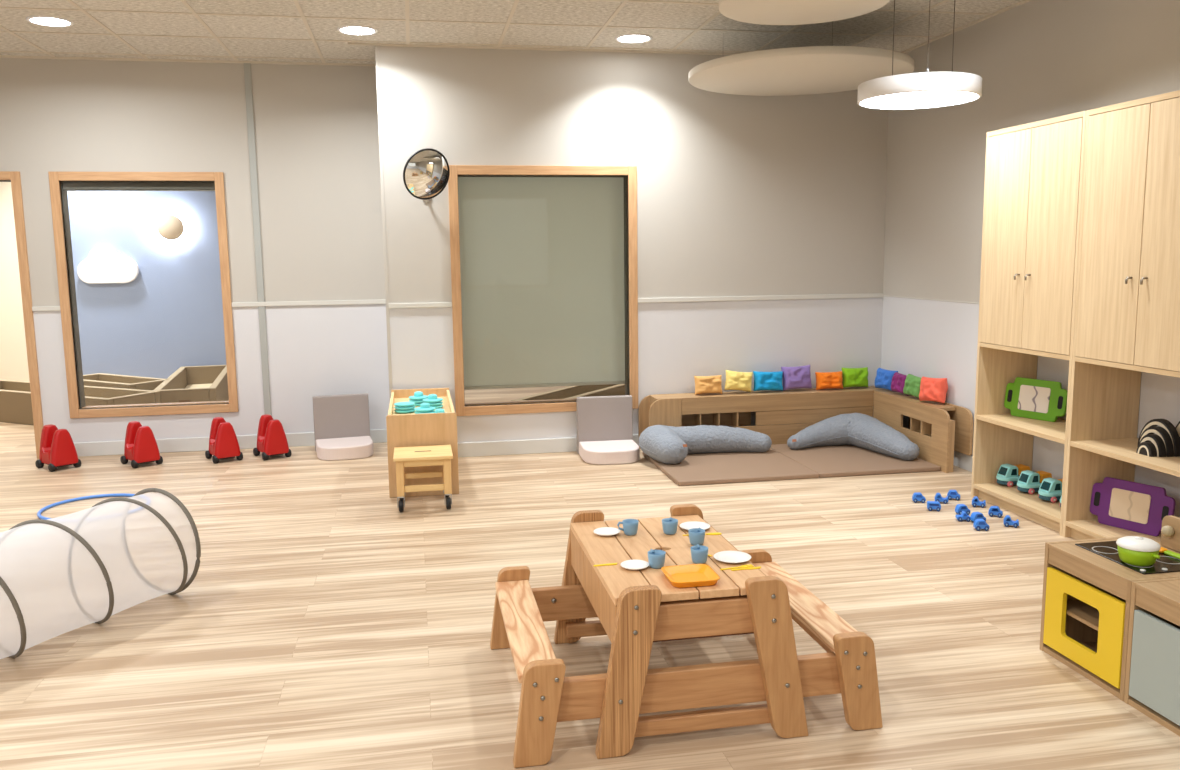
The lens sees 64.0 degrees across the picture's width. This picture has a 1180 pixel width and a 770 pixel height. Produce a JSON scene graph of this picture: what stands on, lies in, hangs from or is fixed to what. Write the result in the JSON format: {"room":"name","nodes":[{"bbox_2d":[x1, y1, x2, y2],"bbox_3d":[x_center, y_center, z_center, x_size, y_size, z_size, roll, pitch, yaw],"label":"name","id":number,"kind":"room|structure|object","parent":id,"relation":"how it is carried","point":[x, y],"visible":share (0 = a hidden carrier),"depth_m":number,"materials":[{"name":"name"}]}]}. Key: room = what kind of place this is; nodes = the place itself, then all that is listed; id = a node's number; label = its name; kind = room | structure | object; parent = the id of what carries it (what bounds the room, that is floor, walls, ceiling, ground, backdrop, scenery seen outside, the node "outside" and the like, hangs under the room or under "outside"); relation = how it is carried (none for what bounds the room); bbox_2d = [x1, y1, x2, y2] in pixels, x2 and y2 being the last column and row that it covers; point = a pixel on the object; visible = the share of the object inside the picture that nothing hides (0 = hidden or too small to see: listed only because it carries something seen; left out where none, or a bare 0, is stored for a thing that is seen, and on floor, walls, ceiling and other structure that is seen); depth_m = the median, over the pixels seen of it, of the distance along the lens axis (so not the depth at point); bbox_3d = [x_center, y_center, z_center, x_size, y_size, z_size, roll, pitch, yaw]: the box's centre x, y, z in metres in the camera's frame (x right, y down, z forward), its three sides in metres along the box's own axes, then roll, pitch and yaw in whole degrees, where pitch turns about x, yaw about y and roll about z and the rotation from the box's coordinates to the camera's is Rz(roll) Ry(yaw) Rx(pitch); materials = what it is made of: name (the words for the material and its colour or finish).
{"room":"children's room","nodes":[
{"label":"children's room","id":0,"kind":"room"},
{"bbox_2d":[0,182,225,381],"bbox_3d":[-2.313,-1.362,10.169,7.785,2.720,0.120,-2,8,-10],"label":"wall","id":1,"kind":"structure","parent":0,"point":[169,318],"depth_m":9.72,"materials":[{"name":"blue paint"}]},
{"bbox_2d":[77,246,138,283],"bbox_3d":[-4.907,-1.226,9.616,0.577,0.382,0.050,-2,8,-10],"label":"lamp","id":2,"kind":"object","parent":1,"relation":"attached to","point":[103,264],"visible":1,"depth_m":9.60,"materials":[{"name":"white plastic"}]},
{"bbox_2d":[157,214,183,239],"bbox_3d":[-4.290,-1.613,9.674,0.260,0.260,0.060,-2,8,-10],"label":"lamp","id":3,"kind":"object","parent":1,"relation":"attached to","point":[169,227],"visible":1,"depth_m":9.65,"materials":[{"name":"beige"}]},
{"bbox_2d":[0,58,389,442],"bbox_3d":[-3.461,-0.857,6.585,4.010,2.720,0.120,-2,8,-10],"label":"wall","id":4,"kind":"structure","parent":0,"point":[316,126],"depth_m":6.67,"materials":[{"name":"beige paint"}]},
{"bbox_2d":[0,171,43,458],"bbox_3d":[-4.368,-0.450,6.462,1.072,1.970,0.138,-2,8,-10],"label":"door","id":5,"kind":"structure","parent":4,"relation":"in","point":[14,177],"depth_m":6.47,"materials":[{"name":"brown wood"}]},
{"bbox_2d":[48,172,238,418],"bbox_3d":[-3.114,-0.634,6.671,1.123,1.695,0.138,-2,8,-10],"label":"window","id":6,"kind":"structure","parent":4,"relation":"in","point":[55,178],"depth_m":6.60,"materials":[{"name":"brown wood"}]},
{"bbox_2d":[63,182,214,190],"bbox_3d":[-3.125,-1.381,6.580,0.991,0.058,0.055,-2,8,-10],"label":"roller blind","id":7,"kind":"object","parent":6,"relation":"attached to","point":[67,186],"visible":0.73,"depth_m":6.55,"materials":[{"name":"grey fabric"}]},
{"bbox_2d":[32,299,385,310],"bbox_3d":[-3.455,-0.537,6.561,3.990,0.032,0.014,-2,8,-10],"label":"trim","id":8,"kind":"structure","parent":4,"relation":"attached to","point":[379,301],"depth_m":6.79,"materials":[{"name":"white paint"}]},
{"bbox_2d":[74,429,386,456],"bbox_3d":[-3.432,0.449,6.697,4.010,0.100,0.015,-2,8,-10],"label":"baseboard","id":9,"kind":"structure","parent":4,"relation":"attached to","point":[102,448],"depth_m":6.79,"materials":[{"name":"white paint"}]},
{"bbox_2d":[244,63,270,414],"bbox_3d":[-2.355,-0.890,6.720,0.045,2.720,0.012,-2,8,-10],"label":"trim","id":10,"kind":"structure","parent":4,"relation":"attached to","point":[247,66],"depth_m":6.69,"materials":[{"name":"grey metal"}]},
{"bbox_2d":[0,0,1021,63],"bbox_3d":[-1.124,-1.883,3.462,7.765,0.100,13.450,-2,8,-10],"label":"ceiling","id":11,"kind":"structure","parent":0,"point":[566,12],"depth_m":5.62,"materials":[{"name":"tile"}]},
{"bbox_2d":[26,16,73,26],"bbox_3d":[-3.067,-2.064,5.368,0.240,0.009,0.240,-2,8,-10],"label":"recessed light","id":12,"kind":"object","parent":11,"relation":"in","point":[50,21],"visible":1,"depth_m":5.36,"materials":[{"name":"white metal"}]},
{"bbox_2d":[30,18,69,25],"bbox_3d":[-3.067,-2.063,5.368,0.200,0.001,0.200,-2,8,-10],"label":"diffuser","id":13,"kind":"object","parent":12,"relation":"attached to","point":[45,21],"depth_m":5.37,"materials":[{"name":"white plastic"}]},
{"bbox_2d":[337,25,377,35],"bbox_3d":[-1.395,-2.127,5.672,0.240,0.009,0.240,-2,8,-10],"label":"recessed light","id":14,"kind":"object","parent":11,"relation":"in","point":[357,30],"visible":1,"depth_m":5.66,"materials":[{"name":"white metal"}]},
{"bbox_2d":[341,27,373,34],"bbox_3d":[-1.395,-2.126,5.672,0.200,0.001,0.200,-2,8,-10],"label":"diffuser","id":15,"kind":"object","parent":14,"relation":"attached to","point":[351,30],"depth_m":5.67,"materials":[{"name":"white plastic"}]},
{"bbox_2d":[0,0,990,62],"bbox_3d":[-0.819,-1.616,1.836,7.565,0.014,9.900,-2,8,-10],"label":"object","id":16,"kind":"structure","parent":11,"relation":"attached to","point":[184,2],"depth_m":5.70,"materials":[{"name":"beige"}]},
{"bbox_2d":[615,34,652,42],"bbox_3d":[0.276,-2.189,5.976,0.240,0.009,0.240,-2,8,-10],"label":"recessed light","id":17,"kind":"object","parent":11,"relation":"in","point":[626,38],"visible":1,"depth_m":5.97,"materials":[{"name":"white metal"}]},
{"bbox_2d":[618,35,648,41],"bbox_3d":[0.276,-2.189,5.976,0.200,0.001,0.200,-2,8,-10],"label":"diffuser","id":18,"kind":"object","parent":17,"relation":"attached to","point":[634,38],"depth_m":5.97,"materials":[{"name":"white plastic"}]},
{"bbox_2d":[689,22,914,95],"bbox_3d":[1.271,-2.023,5.742,1.336,0.300,1.336,-2,8,-10],"label":"acoustic panel","id":19,"kind":"object","parent":11,"relation":"hanging from","point":[808,70],"visible":0.91,"depth_m":5.54,"materials":[{"name":"beige fabric"}]},
{"bbox_2d":[719,0,889,24],"bbox_3d":[1.015,-1.904,4.489,0.800,0.190,0.800,-2,8,-10],"label":"acoustic panel","id":20,"kind":"object","parent":11,"relation":"hanging from","point":[764,12],"visible":1,"depth_m":4.60,"materials":[{"name":"beige fabric"}]},
{"bbox_2d":[857,0,981,109],"bbox_3d":[1.677,-1.750,4.798,0.600,0.595,0.600,-2,8,-10],"label":"pendant lamp","id":21,"kind":"object","parent":11,"relation":"hanging from","point":[927,89],"visible":1,"depth_m":4.66,"materials":[{"name":"white metal"}]},
{"bbox_2d":[860,91,978,108],"bbox_3d":[1.680,-1.460,4.838,0.578,0.001,0.578,-2,8,-10],"label":"diffuser","id":22,"kind":"object","parent":21,"relation":"attached to","point":[923,99],"depth_m":4.84,"materials":[{"name":"white plastic"}]},
{"bbox_2d":[0,386,1179,769],"bbox_3d":[-1.089,0.901,3.843,7.765,0.080,13.450,-2,8,-10],"label":"floor","id":23,"kind":"structure","parent":0,"point":[321,624],"depth_m":3.46,"materials":[{"name":"brown wood"}]},
{"bbox_2d":[35,424,80,471],"bbox_3d":[-3.555,0.414,6.303,0.248,0.280,0.192,5,10,37],"label":"toy","id":24,"kind":"object","parent":23,"relation":"on","point":[57,447],"visible":1,"depth_m":6.25,"materials":[{"name":"red plastic"}]},
{"bbox_2d":[0,380,160,424],"bbox_3d":[-4.669,0.169,8.212,2.104,0.276,0.500,3,9,26],"label":"bed","id":25,"kind":"object","parent":23,"relation":"on","point":[15,396],"visible":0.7,"depth_m":8.04,"materials":[{"name":"beige wood"}]},
{"bbox_2d":[37,493,134,519],"bbox_3d":[-2.749,0.679,5.253,0.562,0.018,0.562,-2,8,-10],"label":"hoop","id":26,"kind":"object","parent":23,"relation":"on","point":[40,511],"visible":0.47,"depth_m":5.43,"materials":[{"name":"blue plastic"}]},
{"bbox_2d":[0,488,200,658],"bbox_3d":[-2.098,0.743,3.181,0.449,0.449,1.595,3,9,25],"label":"tunnel","id":27,"kind":"object","parent":23,"relation":"on","point":[60,575],"visible":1,"depth_m":3.42,"materials":[{"name":"white fabric"}]},
{"bbox_2d":[83,373,165,390],"bbox_3d":[-4.455,0.077,8.865,1.104,0.276,0.420,4,9,30],"label":"bed","id":28,"kind":"object","parent":23,"relation":"on","point":[98,379],"visible":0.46,"depth_m":8.73,"materials":[{"name":"beige wood"}]},
{"bbox_2d":[120,421,162,467],"bbox_3d":[-3.036,0.397,6.382,0.248,0.280,0.192,7,11,44],"label":"toy","id":29,"kind":"object","parent":23,"relation":"on","point":[141,446],"visible":1,"depth_m":6.31,"materials":[{"name":"red plastic"}]},
{"bbox_2d":[153,365,228,402],"bbox_3d":[-3.721,0.055,8.958,0.500,0.276,1.904,-3,8,-16],"label":"bed","id":30,"kind":"object","parent":23,"relation":"on","point":[189,383],"visible":0.69,"depth_m":8.86,"materials":[{"name":"beige wood"}]},
{"bbox_2d":[205,417,242,462],"bbox_3d":[-2.524,0.374,6.500,0.192,0.280,0.248,-6,10,-35],"label":"toy","id":31,"kind":"object","parent":23,"relation":"on","point":[223,442],"visible":1,"depth_m":6.42,"materials":[{"name":"red plastic"}]},
{"bbox_2d":[253,414,291,459],"bbox_3d":[-2.219,0.359,6.580,0.192,0.280,0.248,-6,10,-36],"label":"toy","id":32,"kind":"object","parent":23,"relation":"on","point":[271,437],"visible":1,"depth_m":6.50,"materials":[{"name":"red plastic"}]},
{"bbox_2d":[312,393,373,460],"bbox_3d":[-1.729,0.287,6.631,0.386,0.394,0.464,-3,8,-18],"label":"seat","id":33,"kind":"object","parent":23,"relation":"on","point":[341,422],"visible":1,"depth_m":6.74,"materials":[{"name":"white plastic"}]},
{"bbox_2d":[386,388,458,497],"bbox_3d":[-1.048,0.332,5.903,0.396,0.488,1.000,-2,8,-10],"label":"cart","id":34,"kind":"object","parent":23,"relation":"on","point":[403,429],"visible":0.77,"depth_m":5.42,"materials":[{"name":"brown wood"}]},
{"bbox_2d":[393,444,452,511],"bbox_3d":[-0.921,0.515,5.242,0.317,0.300,0.332,-2,8,-10],"label":"step stool","id":35,"kind":"object","parent":23,"relation":"on","point":[430,455],"visible":1,"depth_m":5.12,"materials":[{"name":"brown wood"}]},
{"bbox_2d":[511,384,624,400],"bbox_3d":[-0.040,0.165,7.813,0.380,0.276,1.604,4,9,29],"label":"bed","id":36,"kind":"object","parent":23,"relation":"on","point":[570,392],"visible":0.13,"depth_m":7.77,"materials":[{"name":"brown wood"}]},
{"bbox_2d":[576,395,639,464],"bbox_3d":[0.128,0.296,6.392,0.386,0.394,0.464,-2,8,-8],"label":"seat","id":37,"kind":"object","parent":23,"relation":"on","point":[604,423],"visible":1,"depth_m":6.52,"materials":[{"name":"grey plastic"}]},
{"bbox_2d":[490,504,882,767],"bbox_3d":[0.242,0.721,2.996,1.065,0.470,0.831,-2,8,-10],"label":"picnic table","id":38,"kind":"object","parent":23,"relation":"on","point":[636,609],"visible":0.91,"depth_m":2.66,"materials":[{"name":"brown wood"}]},
{"bbox_2d":[593,527,619,535],"bbox_3d":[0.056,0.491,3.150,0.090,0.010,0.090,-2,8,-10],"label":"plate","id":39,"kind":"object","parent":38,"relation":"on","point":[603,531],"visible":1,"depth_m":3.16,"materials":[{"name":"white ceramic"}]},
{"bbox_2d":[617,519,638,535],"bbox_3d":[0.130,0.474,3.138,0.065,0.045,0.054,-7,10,-39],"label":"cup","id":40,"kind":"object","parent":38,"relation":"on","point":[630,526],"visible":1,"depth_m":3.13,"materials":[{"name":"blue"}]},
{"bbox_2d":[620,560,648,569],"bbox_3d":[0.133,0.537,2.808,0.086,0.010,0.086,-2,8,-10],"label":"plate","id":41,"kind":"object","parent":38,"relation":"on","point":[628,564],"visible":1,"depth_m":2.82,"materials":[{"name":"white ceramic"}]},
{"bbox_2d":[647,549,665,568],"bbox_3d":[0.193,0.518,2.811,0.065,0.045,0.054,5,10,35],"label":"cup","id":42,"kind":"object","parent":38,"relation":"on","point":[656,558],"visible":0.98,"depth_m":2.79,"materials":[{"name":"blue ceramic"}]},
{"bbox_2d":[662,517,677,534],"bbox_3d":[0.264,0.471,3.150,0.054,0.045,0.065,-4,9,-24],"label":"cup","id":43,"kind":"object","parent":38,"relation":"on","point":[669,525],"visible":1,"depth_m":3.13,"materials":[{"name":"blue ceramic"}]},
{"bbox_2d":[661,564,719,587],"bbox_3d":[0.286,0.545,2.694,0.144,0.021,0.144,-2,8,-10],"label":"serving tray","id":44,"kind":"object","parent":38,"relation":"on","point":[689,575],"visible":1,"depth_m":2.71,"materials":[{"name":"orange plastic"}]},
{"bbox_2d":[680,521,709,529],"bbox_3d":[0.355,0.481,3.199,0.104,0.010,0.104,-2,8,-10],"label":"plate","id":45,"kind":"object","parent":38,"relation":"on","point":[692,524],"visible":0.75,"depth_m":3.22,"materials":[{"name":"white ceramic"}]},
{"bbox_2d":[688,528,704,545],"bbox_3d":[0.346,0.487,3.026,0.065,0.045,0.054,-6,10,-36],"label":"cup","id":46,"kind":"object","parent":38,"relation":"on","point":[696,535],"visible":0.96,"depth_m":3.00,"materials":[{"name":"blue"}]},
{"bbox_2d":[690,544,707,563],"bbox_3d":[0.332,0.511,2.849,0.054,0.045,0.065,4,9,33],"label":"cup","id":47,"kind":"object","parent":38,"relation":"on","point":[699,553],"visible":0.98,"depth_m":2.83,"materials":[{"name":"blue"}]},
{"bbox_2d":[714,551,750,562],"bbox_3d":[0.432,0.525,2.869,0.114,0.010,0.114,-2,8,-10],"label":"plate","id":48,"kind":"object","parent":38,"relation":"on","point":[724,556],"visible":1,"depth_m":2.88,"materials":[{"name":"white ceramic"}]},
{"bbox_2d":[643,448,818,485],"bbox_3d":[0.877,0.510,6.112,0.886,0.030,0.910,-2,8,-10],"label":"play mat","id":49,"kind":"object","parent":23,"relation":"on","point":[771,465],"visible":0.69,"depth_m":5.91,"materials":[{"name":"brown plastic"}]},
{"bbox_2d":[639,425,771,463],"bbox_3d":[0.789,0.370,6.254,0.917,0.210,0.525,-2,8,-10],"label":"pillow","id":50,"kind":"object","parent":49,"relation":"on","point":[665,444],"visible":1,"depth_m":6.30,"materials":[{"name":"grey fabric"}]},
{"bbox_2d":[638,386,955,472],"bbox_3d":[1.350,0.305,6.265,1.830,0.384,1.189,-2,8,-10],"label":"bench","id":51,"kind":"object","parent":23,"relation":"on","point":[806,407],"visible":0.77,"depth_m":6.60,"materials":[{"name":"brown wood"}]},
{"bbox_2d":[694,375,721,394],"bbox_3d":[0.830,-0.001,6.628,0.204,0.131,0.113,-2,8,-12],"label":"cushion","id":52,"kind":"object","parent":51,"relation":"on","point":[703,384],"visible":1,"depth_m":6.59,"materials":[{"name":"fabric"}]},
{"bbox_2d":[724,370,752,391],"bbox_3d":[1.050,-0.028,6.668,0.217,0.164,0.113,-2,8,-9],"label":"cushion","id":53,"kind":"object","parent":51,"relation":"on","point":[742,381],"visible":1,"depth_m":6.63,"materials":[{"name":"fabric"}]},
{"bbox_2d":[753,371,782,390],"bbox_3d":[1.264,-0.028,6.711,0.223,0.148,0.123,-1,8,-4],"label":"cushion","id":54,"kind":"object","parent":51,"relation":"on","point":[763,381],"visible":1,"depth_m":6.67,"materials":[{"name":"fabric"}]},
{"bbox_2d":[781,365,811,390],"bbox_3d":[1.477,-0.052,6.759,0.224,0.177,0.116,-3,8,-15],"label":"cushion","id":55,"kind":"object","parent":51,"relation":"on","point":[799,377],"visible":1,"depth_m":6.72,"materials":[{"name":"fabric"}]},
{"bbox_2d":[815,371,842,389],"bbox_3d":[1.719,-0.033,6.793,0.208,0.126,0.122,-2,8,-10],"label":"cushion","id":56,"kind":"object","parent":51,"relation":"on","point":[824,380],"visible":1,"depth_m":6.75,"materials":[{"name":"fabric"}]},
{"bbox_2d":[842,367,867,387],"bbox_3d":[1.919,-0.054,6.843,0.204,0.149,0.117,-2,8,-9],"label":"cushion","id":57,"kind":"object","parent":51,"relation":"on","point":[852,377],"visible":0.99,"depth_m":6.80,"materials":[{"name":"fabric"}]},
{"bbox_2d":[875,368,897,390],"bbox_3d":[2.103,-0.039,6.704,0.116,0.151,0.183,-5,9,-26],"label":"cushion","id":58,"kind":"object","parent":51,"relation":"on","point":[883,379],"visible":0.83,"depth_m":6.67,"materials":[{"name":"fabric"}]},
{"bbox_2d":[891,372,906,394],"bbox_3d":[2.149,-0.009,6.509,0.114,0.144,0.171,-3,8,-18],"label":"cushion","id":59,"kind":"object","parent":51,"relation":"on","point":[898,380],"visible":0.57,"depth_m":6.49,"materials":[{"name":"fabric"}]},
{"bbox_2d":[903,374,920,397],"bbox_3d":[2.180,0.010,6.325,0.114,0.155,0.185,-4,9,-24],"label":"cushion","id":60,"kind":"object","parent":51,"relation":"on","point":[912,383],"visible":0.67,"depth_m":6.30,"materials":[{"name":"fabric"}]},
{"bbox_2d":[919,376,947,402],"bbox_3d":[2.223,0.030,6.119,0.124,0.170,0.200,-6,10,-36],"label":"cushion","id":61,"kind":"object","parent":51,"relation":"on","point":[931,389],"visible":1,"depth_m":6.07,"materials":[{"name":"fabric"}]},
{"bbox_2d":[770,444,940,477],"bbox_3d":[1.710,0.478,6.263,0.806,0.030,0.910,-2,8,-10],"label":"play mat","id":62,"kind":"object","parent":23,"relation":"on","point":[843,460],"visible":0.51,"depth_m":6.05,"materials":[{"name":"brown fabric"}]},
{"bbox_2d":[787,413,919,460],"bbox_3d":[1.829,0.325,6.437,0.872,0.222,0.560,4,9,29],"label":"pillow","id":63,"kind":"object","parent":62,"relation":"on","point":[860,430],"visible":1,"depth_m":6.42,"materials":[{"name":"grey fabric"}]},
{"bbox_2d":[973,519,989,530],"bbox_3d":[1.923,0.687,4.643,0.068,0.052,0.045,0,8,6],"label":"toy car","id":64,"kind":"object","parent":23,"relation":"on","point":[978,524],"visible":1,"depth_m":4.63,"materials":[{"name":"blue plastic"}]},
{"bbox_2d":[971,111,1085,535],"bbox_3d":[2.339,-0.312,4.792,0.389,1.980,0.760,-2,8,-10],"label":"tall cabinet","id":65,"kind":"object","parent":23,"relation":"on","point":[1034,170],"visible":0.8,"depth_m":4.77,"materials":[{"name":"brown wood"}]},
{"bbox_2d":[996,464,1029,486],"bbox_3d":[2.332,0.493,5.208,0.186,0.111,0.105,-3,8,-14],"label":"toy truck","id":66,"kind":"object","parent":65,"relation":"on","point":[1008,474],"visible":0.8,"depth_m":5.17,"materials":[{"name":"teal plastic"}]},
{"bbox_2d":[973,483,1060,522],"bbox_3d":[2.367,0.600,4.920,0.357,0.022,0.722,-2,8,-10],"label":"shelf","id":67,"kind":"object","parent":65,"relation":"attached to","point":[1030,503],"depth_m":4.91,"materials":[{"name":"brown wood"}]},
{"bbox_2d":[976,413,1065,443],"bbox_3d":[2.362,0.216,4.867,0.357,0.022,0.722,-2,8,-10],"label":"shelf","id":68,"kind":"object","parent":65,"relation":"attached to","point":[1054,431],"depth_m":4.89,"materials":[{"name":"brown wood"}]},
{"bbox_2d":[980,342,1069,359],"bbox_3d":[2.357,-0.180,4.813,0.357,0.022,0.722,-2,8,-10],"label":"shelf","id":69,"kind":"object","parent":65,"relation":"attached to","point":[984,346],"depth_m":4.74,"materials":[{"name":"brown wood"}]},
{"bbox_2d":[1017,470,1051,493],"bbox_3d":[2.373,0.514,5.046,0.186,0.111,0.105,-3,8,-14],"label":"toy truck","id":70,"kind":"object","parent":65,"relation":"on","point":[1029,481],"visible":0.71,"depth_m":5.01,"materials":[{"name":"teal plastic"}]},
{"bbox_2d":[1004,377,1067,421],"bbox_3d":[2.377,0.076,5.041,0.047,0.212,0.355,-5,9,-30],"label":"board","id":71,"kind":"object","parent":65,"relation":"on","point":[1037,399],"visible":0.98,"depth_m":5.02,"materials":[{"name":"green plastic"}]},
{"bbox_2d":[1038,478,1062,502],"bbox_3d":[2.405,0.538,4.872,0.186,0.111,0.105,-3,8,-14],"label":"toy truck","id":72,"kind":"object","parent":65,"relation":"on","point":[1050,489],"visible":0.69,"depth_m":4.83,"materials":[{"name":"teal plastic"}]},
{"bbox_2d":[1040,515,1179,700],"bbox_3d":[1.797,0.707,2.863,0.376,0.497,0.791,-2,8,-10],"label":"stove","id":73,"kind":"object","parent":23,"relation":"on","point":[1086,597],"visible":0.77,"depth_m":3.05,"materials":[{"name":"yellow wood"}]},
{"bbox_2d":[1066,596,1125,630],"bbox_3d":[1.758,0.760,3.067,0.324,0.012,0.361,-2,8,-10],"label":"shelf","id":74,"kind":"object","parent":73,"relation":"attached to","point":[1076,608],"depth_m":3.12,"materials":[{"name":"brown wood"}]},
{"bbox_2d":[1049,537,1179,583],"bbox_3d":[1.760,0.559,3.041,0.373,0.015,0.361,-2,8,-10],"label":"countertop","id":75,"kind":"structure","parent":73,"relation":"on","point":[1115,570],"depth_m":3.00,"materials":[{"name":"brown wood"}]},
{"bbox_2d":[1075,541,1179,574],"bbox_3d":[1.767,0.550,3.039,0.230,0.004,0.307,-2,8,-10],"label":"cooktop","id":76,"kind":"object","parent":73,"relation":"in","point":[1107,551],"depth_m":2.99,"materials":[{"name":"black plastic"}]},
{"bbox_2d":[1116,536,1160,565],"bbox_3d":[1.719,0.517,2.964,0.123,0.082,0.124,4,9,33],"label":"pot","id":77,"kind":"object","parent":73,"relation":"on","point":[1132,550],"visible":1,"depth_m":2.92,"materials":[{"name":"green plastic"}]},
{"bbox_2d":[1160,515,1179,551],"bbox_3d":[1.970,0.520,2.813,0.016,0.116,0.680,-2,8,-10],"label":"backsplash","id":78,"kind":"structure","parent":73,"relation":"attached to","point":[1173,542],"depth_m":3.10,"materials":[{"name":"brown wood"}]},
{"bbox_2d":[1062,90,1179,541],"bbox_3d":[2.479,-0.212,4.046,0.389,1.980,0.769,-2,8,-10],"label":"tall cabinet","id":79,"kind":"object","parent":23,"relation":"on","point":[1127,321],"visible":0.93,"depth_m":4.12,"materials":[{"name":"brown wood"}]},
{"bbox_2d":[1066,519,1160,541],"bbox_3d":[2.506,0.700,4.174,0.357,0.022,0.731,-2,8,-10],"label":"shelf","id":80,"kind":"object","parent":79,"relation":"attached to","point":[1091,528],"depth_m":4.37,"materials":[{"name":"brown wood"}]},
{"bbox_2d":[1070,438,1179,476],"bbox_3d":[2.501,0.317,4.121,0.357,0.022,0.731,-2,8,-10],"label":"shelf","id":81,"kind":"object","parent":79,"relation":"attached to","point":[1123,449],"depth_m":4.21,"materials":[{"name":"brown wood"}]},
{"bbox_2d":[1075,357,1179,377],"bbox_3d":[2.496,-0.079,4.067,0.357,0.022,0.731,-2,8,-10],"label":"shelf","id":82,"kind":"object","parent":79,"relation":"attached to","point":[1174,371],"depth_m":4.05,"materials":[{"name":"brown wood"}]},
{"bbox_2d":[1090,477,1175,535],"bbox_3d":[2.486,0.556,4.340,0.048,0.222,0.370,-5,9,-31],"label":"board","id":83,"kind":"object","parent":79,"relation":"on","point":[1124,504],"visible":0.9,"depth_m":4.33,"materials":[{"name":"purple"}]},
{"bbox_2d":[1136,442,1156,456],"bbox_3d":[2.430,0.277,4.126,0.033,0.057,0.086,-2,8,-10],"label":"wooden arch","id":84,"kind":"object","parent":79,"relation":"on","point":[1144,448],"visible":1,"depth_m":4.11,"materials":[{"name":"black paint"}]},
{"bbox_2d":[1138,434,1165,456],"bbox_3d":[2.462,0.259,4.139,0.033,0.087,0.132,-2,8,-10],"label":"wooden arch","id":85,"kind":"object","parent":79,"relation":"on","point":[1155,439],"visible":0.78,"depth_m":4.10,"materials":[{"name":"black paint"}]},
{"bbox_2d":[1138,426,1173,456],"bbox_3d":[2.492,0.241,4.161,0.033,0.117,0.177,-2,8,-10],"label":"wooden arch","id":86,"kind":"object","parent":79,"relation":"on","point":[1158,430],"visible":0.72,"depth_m":4.11,"materials":[{"name":"black paint"}]},
{"bbox_2d":[1137,419,1179,456],"bbox_3d":[2.522,0.223,4.183,0.033,0.146,0.222,-2,8,-10],"label":"wooden arch","id":87,"kind":"object","parent":79,"relation":"on","point":[1167,425],"visible":0.74,"depth_m":4.12,"materials":[{"name":"black paint"}]},
{"bbox_2d":[1124,577,1179,735],"bbox_3d":[1.833,0.791,2.679,0.376,0.380,0.396,-2,8,-10],"label":"base cabinet","id":88,"kind":"object","parent":23,"relation":"on","point":[1152,677],"visible":1,"depth_m":2.74,"materials":[{"name":"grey wood"}]},
{"bbox_2d":[1136,580,1179,607],"bbox_3d":[1.833,0.611,2.654,0.373,0.015,0.364,-2,8,-10],"label":"countertop","id":89,"kind":"structure","parent":88,"relation":"on","point":[1167,591],"depth_m":2.74,"materials":[{"name":"brown wood"}]},
{"bbox_2d":[378,46,887,442],"bbox_3d":[0.380,-0.909,6.608,3.555,2.720,0.120,-2,8,-10],"label":"wall","id":90,"kind":"structure","parent":0,"point":[738,195],"depth_m":6.56,"materials":[{"name":"beige paint"}]},
{"bbox_2d":[375,46,391,397],"bbox_3d":[-1.351,-0.837,6.242,0.021,2.720,0.023,-2,8,-10],"label":"trim","id":91,"kind":"structure","parent":90,"relation":"attached to","point":[376,47],"depth_m":6.20,"materials":[{"name":"beige paint"}]},
{"bbox_2d":[403,148,449,202],"bbox_3d":[-1.040,-1.343,6.056,0.218,0.325,0.310,2,8,16],"label":"convex mirror","id":92,"kind":"object","parent":90,"relation":"attached to","point":[426,172],"visible":1,"depth_m":6.00,"materials":[{"name":"silver metal"}]},
{"bbox_2d":[448,165,637,415],"bbox_3d":[-0.309,-0.649,6.505,1.278,1.675,0.138,-2,8,-10],"label":"window","id":93,"kind":"structure","parent":90,"relation":"in","point":[462,408],"depth_m":6.44,"materials":[{"name":"brown wood"}]},
{"bbox_2d":[458,177,624,389],"bbox_3d":[-0.328,-0.782,6.586,1.195,1.597,0.057,-2,8,-10],"label":"roller blind","id":94,"kind":"object","parent":93,"relation":"attached to","point":[542,258],"visible":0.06,"depth_m":6.58,"materials":[{"name":"grey fabric"}]},
{"bbox_2d":[458,434,638,456],"bbox_3d":[0.409,0.398,6.720,3.555,0.100,0.015,-2,8,-10],"label":"baseboard","id":95,"kind":"structure","parent":90,"relation":"attached to","point":[552,445],"depth_m":6.55,"materials":[{"name":"white"}]},
{"bbox_2d":[388,293,883,307],"bbox_3d":[0.403,-0.590,6.587,3.540,0.032,0.014,-2,8,-10],"label":"trim","id":96,"kind":"structure","parent":90,"relation":"attached to","point":[867,295],"depth_m":6.68,"materials":[{"name":"white paint"}]},
{"bbox_2d":[881,0,1179,517],"bbox_3d":[3.026,-0.372,2.439,0.120,2.720,9.350,-2,8,-10],"label":"wall","id":97,"kind":"structure","parent":0,"point":[1035,60],"depth_m":5.70,"materials":[{"name":"beige paint"}]},
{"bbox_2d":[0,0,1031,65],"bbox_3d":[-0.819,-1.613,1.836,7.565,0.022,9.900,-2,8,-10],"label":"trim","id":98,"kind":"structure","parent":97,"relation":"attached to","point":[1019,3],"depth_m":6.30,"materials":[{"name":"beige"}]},
{"bbox_2d":[908,401,972,454],"bbox_3d":[2.283,0.247,6.183,0.018,0.287,0.745,-2,8,-10],"label":"wall panel","id":99,"kind":"object","parent":97,"relation":"attached to","point":[962,416],"visible":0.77,"depth_m":5.90,"materials":[{"name":"brown wood"}]},
{"bbox_2d":[953,451,972,471],"bbox_3d":[2.987,0.936,2.546,0.015,0.100,9.230,-2,8,-10],"label":"baseboard","id":100,"kind":"structure","parent":97,"relation":"attached to","point":[961,460],"depth_m":5.94,"materials":[{"name":"white"}]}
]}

